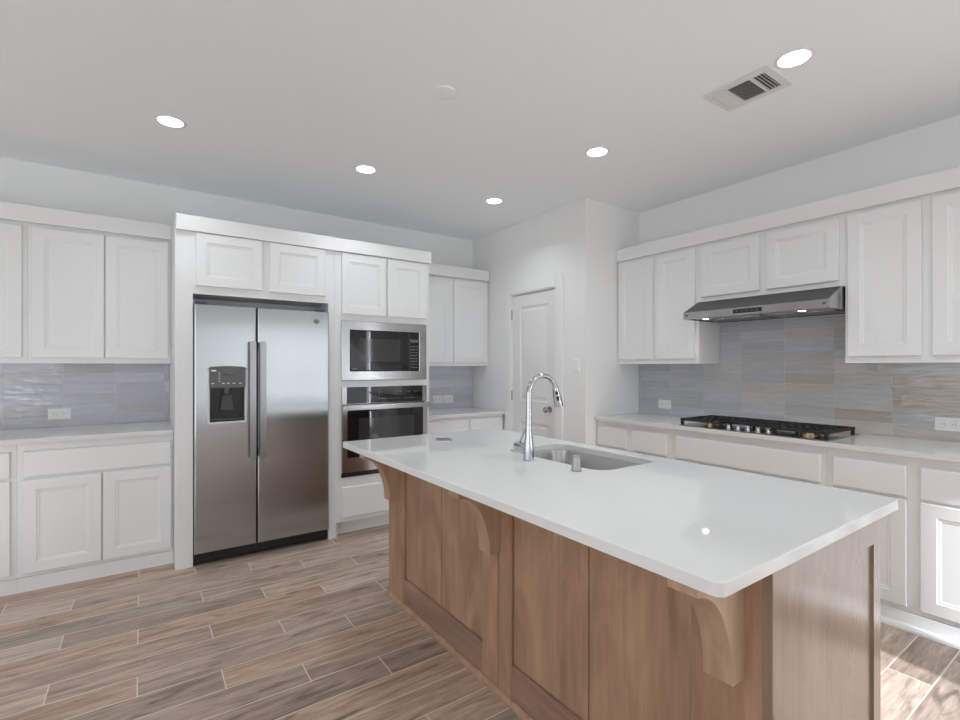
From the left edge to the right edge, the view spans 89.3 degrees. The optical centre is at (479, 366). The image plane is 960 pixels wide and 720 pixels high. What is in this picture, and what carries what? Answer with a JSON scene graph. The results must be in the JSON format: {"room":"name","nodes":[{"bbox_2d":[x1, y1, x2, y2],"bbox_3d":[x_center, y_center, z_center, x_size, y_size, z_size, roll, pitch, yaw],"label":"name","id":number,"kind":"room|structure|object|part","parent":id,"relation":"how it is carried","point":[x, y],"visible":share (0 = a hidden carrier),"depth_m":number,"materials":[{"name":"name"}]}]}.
{"room":"kitchen","nodes":[
{"label":"kitchen","id":0,"kind":"room"},
{"bbox_2d":[0,157,471,429],"bbox_3d":[-2.736,-0.040,3.751,8.096,2.766,0.150,0,0,-35],"label":"wall","id":1,"kind":"structure","parent":0,"point":[21,182],"depth_m":3.85,"materials":[{"name":"white paint"}]},
{"bbox_2d":[0,219,27,362],"bbox_3d":[-3.337,-0.477,3.038,0.793,0.911,0.330,0,0,-35],"label":"upper cabinet","id":2,"kind":"object","parent":1,"relation":"attached to","point":[13,234],"visible":0.8,"depth_m":3.10,"materials":[{"name":"white paint"}]},
{"bbox_2d":[0,363,168,429],"bbox_3d":[-3.116,0.199,3.389,1.598,0.460,0.008,0,0,-35],"label":"backsplash","id":3,"kind":"structure","parent":1,"relation":"attached to","point":[95,393],"depth_m":3.54,"materials":[{"name":"tile"}]},
{"bbox_2d":[48,408,70,419],"bbox_3d":[-2.996,0.337,3.462,0.125,0.080,0.009,0,0,-35],"label":"wall outlet","id":4,"kind":"object","parent":3,"relation":"attached to","point":[53,413],"visible":1,"depth_m":3.46,"materials":[{"name":"white plastic"}]},
{"bbox_2d":[28,223,170,363],"bbox_3d":[-2.690,-0.477,3.489,0.784,0.911,0.330,0,0,-35],"label":"upper cabinet","id":5,"kind":"object","parent":1,"relation":"attached to","point":[94,296],"visible":1,"depth_m":3.33,"materials":[{"name":"white paint"}]},
{"bbox_3d":[-2.751,-0.482,3.257,0.370,0.850,0.020,0,0,-35],"label":"door","id":6,"kind":"part","parent":5,"relation":"part of","materials":[{"name":"white paint"}]},
{"bbox_3d":[-2.444,-0.482,3.471,0.365,0.850,0.020,0,0,-35],"label":"door","id":7,"kind":"part","parent":5,"relation":"part of","materials":[{"name":"white paint"}]},
{"bbox_2d":[0,201,488,281],"bbox_3d":[-1.617,-0.967,3.773,4.458,0.132,0.560,0,0,-35],"label":"crown molding","id":8,"kind":"structure","parent":1,"relation":"attached to","point":[185,222],"depth_m":3.44,"materials":[{"name":"white paint"}]},
{"bbox_2d":[429,366,472,408],"bbox_3d":[-0.493,0.221,5.215,0.994,0.474,0.008,0,0,-35],"label":"backsplash","id":9,"kind":"structure","parent":1,"relation":"attached to","point":[457,381],"depth_m":5.34,"materials":[{"name":"tile"}]},
{"bbox_2d":[433,395,442,402],"bbox_3d":[-0.454,0.353,5.232,0.122,0.085,0.009,0,0,-35],"label":"wall outlet","id":10,"kind":"object","parent":9,"relation":"attached to","point":[436,398],"visible":1,"depth_m":5.23,"materials":[{"name":"white plastic"}]},
{"bbox_2d":[443,395,452,402],"bbox_3d":[-0.346,0.353,5.308,0.122,0.085,0.009,0,0,-35],"label":"wall outlet","id":11,"kind":"object","parent":9,"relation":"attached to","point":[446,398],"visible":1,"depth_m":5.30,"materials":[{"name":"white plastic"}]},
{"bbox_2d":[429,275,487,365],"bbox_3d":[-0.404,-0.462,5.088,0.994,0.914,0.317,0,0,-35],"label":"upper cabinet","id":12,"kind":"object","parent":1,"relation":"attached to","point":[458,307],"visible":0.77,"depth_m":5.01,"materials":[{"name":"white paint"}]},
{"bbox_3d":[-0.467,-0.469,4.863,0.410,0.856,0.020,0,0,-35],"label":"door","id":13,"kind":"part","parent":12,"relation":"part of","materials":[{"name":"white paint"}]},
{"bbox_3d":[-0.100,-0.469,5.119,0.415,0.856,0.020,0,0,-35],"label":"door","id":14,"kind":"part","parent":12,"relation":"part of","materials":[{"name":"white paint"}]},
{"bbox_2d":[0,0,959,240],"bbox_3d":[-0.246,-1.473,0.174,8.096,0.100,8.867,0,0,-35],"label":"ceiling","id":15,"kind":"structure","parent":0,"point":[280,102],"depth_m":2.52,"materials":[{"name":"white paint"}]},
{"bbox_2d":[154,114,186,128],"bbox_3d":[-1.798,-1.421,2.824,0.160,0.005,0.160,0,0,-35],"label":"recessed light","id":16,"kind":"object","parent":15,"relation":"in","point":[166,120],"visible":1,"depth_m":2.81,"materials":[{"name":"white paint"}]},
{"bbox_2d":[354,165,376,173],"bbox_3d":[-0.824,-1.421,3.508,0.160,0.005,0.160,0,0,-35],"label":"recessed light","id":17,"kind":"object","parent":15,"relation":"in","point":[365,169],"visible":1,"depth_m":3.50,"materials":[{"name":"white paint"}]},
{"bbox_2d":[432,85,455,98],"bbox_3d":[-0.186,-1.419,2.520,0.124,0.008,0.124,0,0,-35],"label":"smoke detector","id":18,"kind":"object","parent":15,"relation":"attached to","point":[441,91],"visible":1,"depth_m":2.51,"materials":[{"name":"white paint"}]},
{"bbox_2d":[485,198,502,203],"bbox_3d":[0.122,-1.421,4.179,0.160,0.005,0.160,0,0,-35],"label":"recessed light","id":19,"kind":"object","parent":15,"relation":"in","point":[489,200],"visible":1,"depth_m":4.16,"materials":[{"name":"white paint"}]},
{"bbox_2d":[585,147,609,156],"bbox_3d":[0.777,-1.421,3.225,0.160,0.005,0.160,0,0,-35],"label":"recessed light","id":20,"kind":"object","parent":15,"relation":"in","point":[594,151],"visible":1,"depth_m":3.22,"materials":[{"name":"white paint"}]},
{"bbox_2d":[703,65,792,111],"bbox_3d":[1.371,-1.419,2.499,0.265,0.008,0.325,0,0,-35],"label":"ceiling vent","id":21,"kind":"object","parent":15,"relation":"in","point":[762,82],"visible":1,"depth_m":2.49,"materials":[{"name":"white metal"}]},
{"bbox_2d":[774,47,814,68],"bbox_3d":[1.451,-1.421,2.246,0.160,0.005,0.160,0,0,-35],"label":"recessed light","id":22,"kind":"object","parent":15,"relation":"in","point":[793,58],"visible":1,"depth_m":2.24,"materials":[{"name":"white paint"}]},
{"bbox_2d":[0,524,959,719],"bbox_3d":[-0.184,1.393,0.217,7.946,0.100,8.867,0,0,-35],"label":"floor","id":23,"kind":"structure","parent":0,"point":[310,630],"depth_m":2.27,"materials":[{"name":"brown tile"}]},
{"bbox_2d":[0,445,16,596],"bbox_3d":[-3.243,0.902,2.902,0.793,0.882,0.656,0,0,-35],"label":"base cabinet","id":24,"kind":"object","parent":23,"relation":"on","point":[8,453],"visible":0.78,"depth_m":2.85,"materials":[{"name":"white paint"}]},
{"bbox_3d":[-3.062,0.582,2.641,0.742,0.155,0.020,0,0,-35],"label":"drawer","id":25,"kind":"part","parent":24,"relation":"part of","materials":[{"name":"white paint"}]},
{"bbox_3d":[-2.908,0.954,2.748,0.367,0.558,0.020,0,0,-35],"label":"door","id":26,"kind":"part","parent":24,"relation":"part of","materials":[{"name":"white paint"}]},
{"bbox_2d":[0,421,173,445],"bbox_3d":[-2.922,0.444,3.111,1.598,0.030,0.668,0,0,-35],"label":"countertop","id":27,"kind":"structure","parent":24,"relation":"on","point":[120,430],"depth_m":3.19,"materials":[{"name":"white stone"}]},
{"bbox_2d":[17,434,172,593],"bbox_3d":[-2.595,0.902,3.353,0.784,0.882,0.656,0,0,-35],"label":"base cabinet","id":28,"kind":"object","parent":23,"relation":"on","point":[96,508],"visible":0.98,"depth_m":3.06,"materials":[{"name":"white paint"}]},
{"bbox_3d":[-2.562,0.954,2.989,0.370,0.558,0.020,0,0,-35],"label":"door","id":29,"kind":"part","parent":28,"relation":"part of","materials":[{"name":"white paint"}]},
{"bbox_3d":[-2.408,0.582,3.096,0.746,0.155,0.020,0,0,-35],"label":"drawer","id":30,"kind":"part","parent":28,"relation":"part of","materials":[{"name":"white paint"}]},
{"bbox_3d":[-2.252,0.954,3.205,0.367,0.558,0.020,0,0,-35],"label":"door","id":31,"kind":"part","parent":28,"relation":"part of","materials":[{"name":"white paint"}]},
{"bbox_2d":[169,229,333,570],"bbox_3d":[-1.794,0.218,3.816,1.055,2.250,0.816,0,0,-35],"label":"refrigerator surround","id":32,"kind":"object","parent":23,"relation":"on","point":[213,269],"visible":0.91,"depth_m":3.37,"materials":[{"name":"white paint"}]},
{"bbox_3d":[-1.734,-0.721,3.373,0.412,0.357,0.020,0,0,-35],"label":"door","id":33,"kind":"part","parent":32,"relation":"part of","materials":[{"name":"white paint"}]},
{"bbox_3d":[-1.359,-0.719,3.634,0.403,0.360,0.020,0,0,-35],"label":"door","id":34,"kind":"part","parent":32,"relation":"part of","materials":[{"name":"white paint"}]},
{"bbox_2d":[193,301,328,563],"bbox_3d":[-1.740,0.453,3.787,0.897,1.780,0.836,0,0,-35],"label":"refrigerator","id":35,"kind":"object","parent":23,"relation":"on","point":[261,375],"visible":0.98,"depth_m":3.45,"materials":[{"name":"grey metal"}]},
{"bbox_3d":[-1.759,0.418,3.363,0.381,1.674,0.070,0,0,-35],"label":"freezer door","id":36,"kind":"part","parent":35,"relation":"part of","materials":[{"name":"silver metal"}]},
{"bbox_3d":[-1.748,0.167,3.359,0.048,0.042,0.048,0,0,-35],"label":"spout","id":37,"kind":"part","parent":35,"relation":"part of","materials":[{"name":"grey plastic"}]},
{"bbox_3d":[-1.735,0.071,3.341,0.233,0.149,0.034,0,0,-35],"label":"control panel","id":38,"kind":"part","parent":35,"relation":"part of","materials":[{"name":"grey plastic"}]},
{"bbox_3d":[-1.594,0.235,3.407,0.042,0.825,0.046,0,0,-35],"label":"handle","id":39,"kind":"part","parent":35,"relation":"part of","materials":[{"name":"silver metal"}]},
{"bbox_3d":[-1.539,0.235,3.445,0.042,0.825,0.046,0,0,-35],"label":"handle","id":40,"kind":"part","parent":35,"relation":"part of","materials":[{"name":"silver metal"}]},
{"bbox_3d":[-1.388,0.418,3.621,0.509,1.674,0.070,0,0,-35],"label":"fresh food door","id":41,"kind":"part","parent":35,"relation":"part of","materials":[{"name":"silver metal"}]},
{"bbox_2d":[334,251,428,537],"bbox_3d":[-1.016,0.220,4.358,0.840,2.245,0.816,0,0,-35],"label":"tall cabinet","id":42,"kind":"object","parent":23,"relation":"on","point":[366,288],"visible":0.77,"depth_m":3.95,"materials":[{"name":"white paint"}]},
{"bbox_3d":[-0.934,-0.653,3.930,0.375,0.478,0.020,0,0,-35],"label":"door","id":43,"kind":"part","parent":42,"relation":"part of","materials":[{"name":"white paint"}]},
{"bbox_3d":[-0.781,1.074,4.036,0.748,0.241,0.020,0,0,-35],"label":"drawer","id":44,"kind":"part","parent":42,"relation":"part of","materials":[{"name":"white paint"}]},
{"bbox_2d":[341,320,425,380],"bbox_3d":[-0.919,-0.126,4.234,0.753,0.474,0.500,0,0,-35],"label":"microwave","id":45,"kind":"object","parent":42,"relation":"in","point":[369,350],"visible":0.98,"depth_m":4.01,"materials":[{"name":"silver metal"}]},
{"bbox_3d":[-0.821,-0.126,4.010,0.513,0.320,0.013,0,0,-35],"label":"door","id":46,"kind":"part","parent":45,"relation":"part of","materials":[{"name":"black glass"}]},
{"bbox_3d":[-0.570,-0.126,4.185,0.092,0.320,0.013,0,0,-35],"label":"control panel","id":47,"kind":"part","parent":45,"relation":"part of","materials":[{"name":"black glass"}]},
{"bbox_2d":[341,385,430,477],"bbox_3d":[-0.914,0.520,4.230,0.770,0.714,0.613,0,0,-35],"label":"wall oven","id":48,"kind":"object","parent":42,"relation":"in","point":[368,412],"visible":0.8,"depth_m":3.96,"materials":[{"name":"grey metal"}]},
{"bbox_3d":[-0.779,0.231,4.036,0.755,0.137,0.018,0,0,-35],"label":"control panel","id":49,"kind":"part","parent":48,"relation":"part of","materials":[{"name":"silver metal"}]},
{"bbox_3d":[-0.775,0.231,4.027,0.670,0.132,0.004,0,0,-35],"label":"panel glass","id":50,"kind":"part","parent":48,"relation":"part of","materials":[{"name":"black glass"}]},
{"bbox_3d":[-0.768,0.517,4.018,0.670,0.411,0.004,0,0,-35],"label":"door glass","id":51,"kind":"part","parent":48,"relation":"part of","materials":[{"name":"black glass"}]},
{"bbox_3d":[-0.753,0.325,4.000,0.770,0.040,0.052,0,0,-35],"label":"handle","id":52,"kind":"part","parent":48,"relation":"part of","materials":[{"name":"silver metal"}]},
{"bbox_3d":[-0.623,-0.653,4.147,0.361,0.478,0.020,0,0,-35],"label":"door","id":53,"kind":"part","parent":42,"relation":"part of","materials":[{"name":"white paint"}]},
{"bbox_2d":[429,414,502,433],"bbox_3d":[-0.329,0.917,4.968,0.982,0.852,0.590,0,0,-35],"label":"base cabinet","id":54,"kind":"object","parent":23,"relation":"on","point":[442,425],"visible":0.15,"depth_m":4.74,"materials":[{"name":"white paint"}]},
{"bbox_3d":[-0.302,0.595,4.639,0.435,0.165,0.020,0,0,-35],"label":"drawer","id":55,"kind":"part","parent":54,"relation":"part of","materials":[{"name":"white paint"}]},
{"bbox_2d":[429,407,504,418],"bbox_3d":[-0.318,0.473,4.963,0.994,0.030,0.605,0,0,-35],"label":"countertop","id":56,"kind":"structure","parent":54,"relation":"on","point":[466,411],"depth_m":4.88,"materials":[{"name":"white stone"}]},
{"bbox_3d":[0.066,0.595,4.895,0.398,0.165,0.020,0,0,-35],"label":"drawer","id":57,"kind":"part","parent":54,"relation":"part of","materials":[{"name":"white paint"}]},
{"bbox_2d":[360,454,880,719],"bbox_3d":[0.290,0.901,2.162,0.946,0.884,2.139,0,0,-35],"label":"kitchen island","id":58,"kind":"object","parent":23,"relation":"on","point":[555,626],"visible":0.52,"depth_m":1.52,"materials":[{"name":"brown wood"}]},
{"bbox_3d":[-0.299,0.843,2.569,0.008,0.690,0.384,0,0,-35],"label":"panel","id":59,"kind":"part","parent":58,"relation":"part of","materials":[{"name":"brown wood"}]},
{"bbox_3d":[-0.198,1.262,2.413,0.021,0.149,0.756,0,0,-35],"label":"rail","id":60,"kind":"part","parent":58,"relation":"part of","materials":[{"name":"brown wood"}]},
{"bbox_3d":[-0.082,0.843,2.257,0.008,0.690,0.366,0,0,-35],"label":"panel","id":61,"kind":"part","parent":58,"relation":"part of","materials":[{"name":"brown wood"}]},
{"bbox_3d":[0.353,1.262,1.621,0.021,0.149,0.769,0,0,-35],"label":"rail","id":62,"kind":"part","parent":58,"relation":"part of","materials":[{"name":"brown wood"}]},
{"bbox_3d":[0.251,0.843,1.779,0.008,0.690,0.392,0,0,-35],"label":"panel","id":63,"kind":"part","parent":58,"relation":"part of","materials":[{"name":"brown wood"}]},
{"bbox_2d":[343,428,897,597],"bbox_3d":[0.285,0.444,2.170,1.076,0.030,2.208,0,0,-35],"label":"island countertop","id":64,"kind":"structure","parent":58,"relation":"on","point":[713,531],"depth_m":1.52,"materials":[{"name":"white stone"}]},
{"bbox_2d":[436,438,452,440],"bbox_3d":[-0.209,0.426,2.833,0.100,0.006,0.100,0,0,-35],"label":"outlet","id":65,"kind":"object","parent":64,"relation":"attached to","point":[437,439],"visible":1,"depth_m":2.81,"materials":[{"name":"grey plastic"}]},
{"bbox_2d":[513,373,562,461],"bbox_3d":[0.277,0.229,2.295,0.236,0.398,0.122,0,0,-35],"label":"kitchen faucet","id":66,"kind":"object","parent":64,"relation":"on","point":[527,446],"visible":1,"depth_m":2.21,"materials":[{"name":"silver metal"}]},
{"bbox_3d":[0.290,0.112,2.261,0.190,0.164,0.025,0,0,-35],"label":"spout","id":67,"kind":"part","parent":66,"relation":"part of","materials":[{"name":"silver metal"}]},
{"bbox_2d":[570,455,581,471],"bbox_3d":[0.396,0.398,1.996,0.048,0.062,0.048,0,0,-35],"label":"air gap cap","id":68,"kind":"object","parent":64,"relation":"on","point":[575,459],"visible":1,"depth_m":1.98,"materials":[{"name":"silver metal"}]},
{"bbox_2d":[521,449,640,469],"bbox_3d":[0.469,0.562,2.355,0.406,0.204,0.656,0,0,-35],"label":"sink","id":69,"kind":"object","parent":64,"relation":"in","point":[588,461],"visible":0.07,"depth_m":2.56,"materials":[{"name":"silver metal"}]},
{"bbox_3d":[0.472,0.843,1.461,0.008,0.690,0.372,0,0,-35],"label":"panel","id":70,"kind":"part","parent":58,"relation":"part of","materials":[{"name":"brown wood"}]},
{"bbox_3d":[0.970,0.899,1.345,0.718,0.876,0.022,0,0,-35],"label":"panel","id":71,"kind":"part","parent":58,"relation":"part of","materials":[{"name":"brown wood"}]},
{"bbox_2d":[597,420,671,458],"bbox_3d":[1.442,0.902,4.047,0.592,0.882,0.721,0,0,-35],"label":"base cabinet","id":72,"kind":"object","parent":23,"relation":"on","point":[646,440],"visible":0.3,"depth_m":3.84,"materials":[{"name":"white paint"}]},
{"bbox_3d":[1.097,0.587,4.043,0.020,0.160,0.294,0,0,-35],"label":"drawer","id":73,"kind":"part","parent":72,"relation":"part of","materials":[{"name":"white paint"}]},
{"bbox_3d":[1.303,0.587,3.746,0.020,0.160,0.308,0,0,-35],"label":"drawer","id":74,"kind":"part","parent":72,"relation":"part of","materials":[{"name":"white paint"}]},
{"bbox_2d":[672,429,827,486],"bbox_3d":[1.932,0.902,3.344,0.592,0.882,0.990,0,0,-35],"label":"base cabinet","id":75,"kind":"object","parent":23,"relation":"on","point":[789,461],"visible":0.18,"depth_m":3.10,"materials":[{"name":"white paint"}]},
{"bbox_3d":[1.560,0.955,3.377,0.020,0.545,0.440,0,0,-35],"label":"door","id":76,"kind":"part","parent":75,"relation":"part of","materials":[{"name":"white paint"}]},
{"bbox_3d":[1.827,0.955,2.994,0.020,0.545,0.476,0,0,-35],"label":"door","id":77,"kind":"part","parent":75,"relation":"part of","materials":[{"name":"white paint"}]},
{"bbox_2d":[828,448,959,641],"bbox_3d":[2.428,0.902,2.631,0.592,0.882,0.745,0,0,-35],"label":"base cabinet","id":78,"kind":"object","parent":23,"relation":"on","point":[920,540],"visible":0.62,"depth_m":2.46,"materials":[{"name":"white paint"}]},
{"bbox_3d":[2.089,0.587,2.617,0.020,0.160,0.322,0,0,-35],"label":"drawer","id":79,"kind":"part","parent":78,"relation":"part of","materials":[{"name":"white paint"}]},
{"bbox_3d":[2.089,0.955,2.617,0.020,0.545,0.322,0,0,-35],"label":"door","id":80,"kind":"part","parent":78,"relation":"part of","materials":[{"name":"white paint"}]},
{"bbox_2d":[881,615,959,648],"bbox_3d":[1.914,1.330,2.848,0.027,0.026,3.228,0,0,-35],"label":"trim","id":81,"kind":"structure","parent":78,"relation":"attached to","point":[915,630],"depth_m":2.43,"materials":[{"name":"white paint"}]},
{"bbox_3d":[2.302,0.587,2.312,0.020,0.160,0.314,0,0,-35],"label":"drawer","id":82,"kind":"part","parent":78,"relation":"part of","materials":[{"name":"white paint"}]},
{"bbox_3d":[2.302,0.955,2.312,0.020,0.545,0.314,0,0,-35],"label":"door","id":83,"kind":"part","parent":78,"relation":"part of","materials":[{"name":"white paint"}]},
{"bbox_3d":[2.861,0.902,2.009,0.592,0.882,0.769,0,0,-35],"label":"base cabinet","id":84,"kind":"object","parent":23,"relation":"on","visible":0},
{"bbox_2d":[594,413,959,462],"bbox_3d":[2.155,0.444,3.004,0.604,0.030,3.249,0,0,-35],"label":"countertop","id":85,"kind":"structure","parent":84,"relation":"on","point":[947,451],"depth_m":2.81,"materials":[{"name":"white stone"}]},
{"bbox_2d":[679,415,859,441],"bbox_3d":[1.914,0.402,3.288,0.500,0.054,0.934,0,0,-35],"label":"gas cooktop","id":86,"kind":"object","parent":85,"relation":"in","point":[809,431],"visible":1,"depth_m":3.14,"materials":[{"name":"black metal"}]},
{"bbox_3d":[1.711,0.406,3.222,0.044,0.030,0.044,0,0,-35],"label":"knob","id":87,"kind":"part","parent":86,"relation":"part of","materials":[{"name":"silver metal"}]},
{"bbox_3d":[1.747,0.406,3.170,0.044,0.030,0.044,0,0,-35],"label":"knob","id":88,"kind":"part","parent":86,"relation":"part of","materials":[{"name":"silver metal"}]},
{"bbox_3d":[1.784,0.406,3.117,0.044,0.030,0.044,0,0,-35],"label":"knob","id":89,"kind":"part","parent":86,"relation":"part of","materials":[{"name":"silver metal"}]},
{"bbox_3d":[1.820,0.406,3.065,0.044,0.030,0.044,0,0,-35],"label":"knob","id":90,"kind":"part","parent":86,"relation":"part of","materials":[{"name":"silver metal"}]},
{"bbox_3d":[2.010,0.412,2.976,0.090,0.018,0.090,0,0,-35],"label":"burner","id":91,"kind":"part","parent":86,"relation":"part of","materials":[{"name":"brown metal"}]},
{"bbox_2d":[472,198,594,445],"bbox_3d":[0.451,-0.040,4.839,0.120,2.766,1.706,0,0,-35],"label":"wall","id":92,"kind":"structure","parent":0,"point":[559,241],"depth_m":4.37,"materials":[{"name":"white paint"}]},
{"bbox_2d":[511,289,554,438],"bbox_3d":[0.495,0.312,4.656,0.107,2.037,0.630,0,0,-35],"label":"door","id":93,"kind":"structure","parent":92,"relation":"in","point":[532,314],"depth_m":4.66,"materials":[{"name":"white paint"}]},
{"bbox_3d":[0.614,0.398,4.455,0.072,0.062,0.062,0,0,-35],"label":"knob","id":94,"kind":"part","parent":93,"relation":"part of","materials":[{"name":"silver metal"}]},
{"bbox_2d":[505,275,562,439],"bbox_3d":[0.500,0.265,4.651,0.017,2.155,0.830,0,0,-35],"label":"trim","id":95,"kind":"structure","parent":92,"relation":"attached to","point":[557,282],"depth_m":4.51,"materials":[{"name":"white paint"}]},
{"bbox_2d":[573,358,579,371],"bbox_3d":[0.828,-0.009,4.183,0.010,0.118,0.074,0,0,-35],"label":"light switch","id":96,"kind":"object","parent":92,"relation":"attached to","point":[576,362],"visible":1,"depth_m":4.17,"materials":[{"name":"white plastic"}]},
{"bbox_2d":[595,201,638,445],"bbox_3d":[1.200,-0.040,4.394,0.601,2.766,0.120,0,0,-35],"label":"wall","id":97,"kind":"structure","parent":0,"point":[616,228],"depth_m":4.28,"materials":[{"name":"white paint"}]},
{"bbox_2d":[639,115,959,442],"bbox_3d":[3.015,-0.040,2.444,0.150,2.766,8.567,0,0,-35],"label":"wall","id":98,"kind":"structure","parent":0,"point":[934,147],"depth_m":3.32,"materials":[{"name":"white paint"}]},
{"bbox_2d":[618,245,719,363],"bbox_3d":[1.570,-0.477,4.110,0.314,0.911,0.764,0,0,-35],"label":"upper cabinet","id":99,"kind":"object","parent":98,"relation":"attached to","point":[655,291],"visible":0.98,"depth_m":3.96,"materials":[{"name":"white paint"}]},
{"bbox_3d":[1.338,-0.484,4.187,0.020,0.850,0.352,0,0,-35],"label":"door","id":100,"kind":"part","parent":99,"relation":"part of","materials":[{"name":"white paint"}]},
{"bbox_3d":[1.557,-0.484,3.872,0.020,0.850,0.340,0,0,-35],"label":"door","id":101,"kind":"part","parent":99,"relation":"part of","materials":[{"name":"white paint"}]},
{"bbox_2d":[616,166,959,261],"bbox_3d":[2.164,-0.981,3.022,0.074,0.104,3.228,0,0,-35],"label":"crown molding","id":102,"kind":"structure","parent":99,"relation":"attached to","point":[949,179],"depth_m":3.07,"materials":[{"name":"white paint"}]},
{"bbox_2d":[683,286,844,322],"bbox_3d":[1.970,-0.416,3.350,0.507,0.141,0.928,0,0,-35],"label":"range hood","id":103,"kind":"object","parent":98,"relation":"attached to","point":[830,300],"visible":0.99,"depth_m":3.18,"materials":[{"name":"silver metal"}]},
{"bbox_2d":[699,213,844,301],"bbox_3d":[2.058,-0.711,3.410,0.314,0.443,0.940,0,0,-35],"label":"upper cabinet","id":104,"kind":"object","parent":98,"relation":"attached to","point":[808,255],"visible":0.85,"depth_m":3.25,"materials":[{"name":"white paint"}]},
{"bbox_3d":[1.803,-0.714,3.518,0.020,0.382,0.424,0,0,-35],"label":"door","id":105,"kind":"part","parent":104,"relation":"part of","materials":[{"name":"white paint"}]},
{"bbox_3d":[2.070,-0.714,3.136,0.020,0.382,0.418,0,0,-35],"label":"door","id":106,"kind":"part","parent":104,"relation":"part of","materials":[{"name":"white paint"}]},
{"bbox_2d":[639,314,959,441],"bbox_3d":[2.401,0.044,3.188,0.008,0.770,3.230,0,0,-35],"label":"backsplash","id":107,"kind":"structure","parent":98,"relation":"attached to","point":[792,369],"depth_m":3.38,"materials":[{"name":"tile"}]},
{"bbox_2d":[658,399,670,408],"bbox_3d":[1.627,0.333,4.285,0.009,0.078,0.125,0,0,-35],"label":"wall outlet","id":108,"kind":"object","parent":107,"relation":"attached to","point":[665,404],"visible":1,"depth_m":4.28,"materials":[{"name":"white plastic"}]},
{"bbox_2d":[934,417,959,431],"bbox_3d":[2.678,0.331,2.776,0.009,0.078,0.125,0,0,-35],"label":"wall outlet","id":109,"kind":"object","parent":107,"relation":"attached to","point":[940,423],"visible":1,"depth_m":2.78,"materials":[{"name":"white plastic"}]},
{"bbox_2d":[940,421,946,426],"bbox_3d":[2.662,0.331,2.794,0.003,0.030,0.030,0,0,-35],"label":"receptacle","id":110,"kind":"object","parent":109,"relation":"attached to","point":[942,423],"depth_m":2.79,"materials":[{"name":"grey plastic"}]},
{"bbox_2d":[951,422,957,427],"bbox_3d":[2.689,0.331,2.755,0.003,0.030,0.030,0,0,-35],"label":"receptacle","id":111,"kind":"object","parent":109,"relation":"attached to","point":[953,424],"depth_m":2.75,"materials":[{"name":"grey plastic"}]},
{"bbox_2d":[845,188,959,362],"bbox_3d":[2.544,-0.477,2.712,0.314,0.911,0.760,0,0,-35],"label":"upper cabinet","id":112,"kind":"object","parent":98,"relation":"attached to","point":[902,258],"visible":1,"depth_m":2.70,"materials":[{"name":"white paint"}]},
{"bbox_3d":[2.312,-0.484,2.788,0.020,0.850,0.337,0,0,-35],"label":"door","id":113,"kind":"part","parent":112,"relation":"part of","materials":[{"name":"white paint"}]},
{"bbox_3d":[2.530,-0.484,2.475,0.020,0.850,0.339,0,0,-35],"label":"door","id":114,"kind":"part","parent":112,"relation":"part of","materials":[{"name":"white paint"}]}
]}

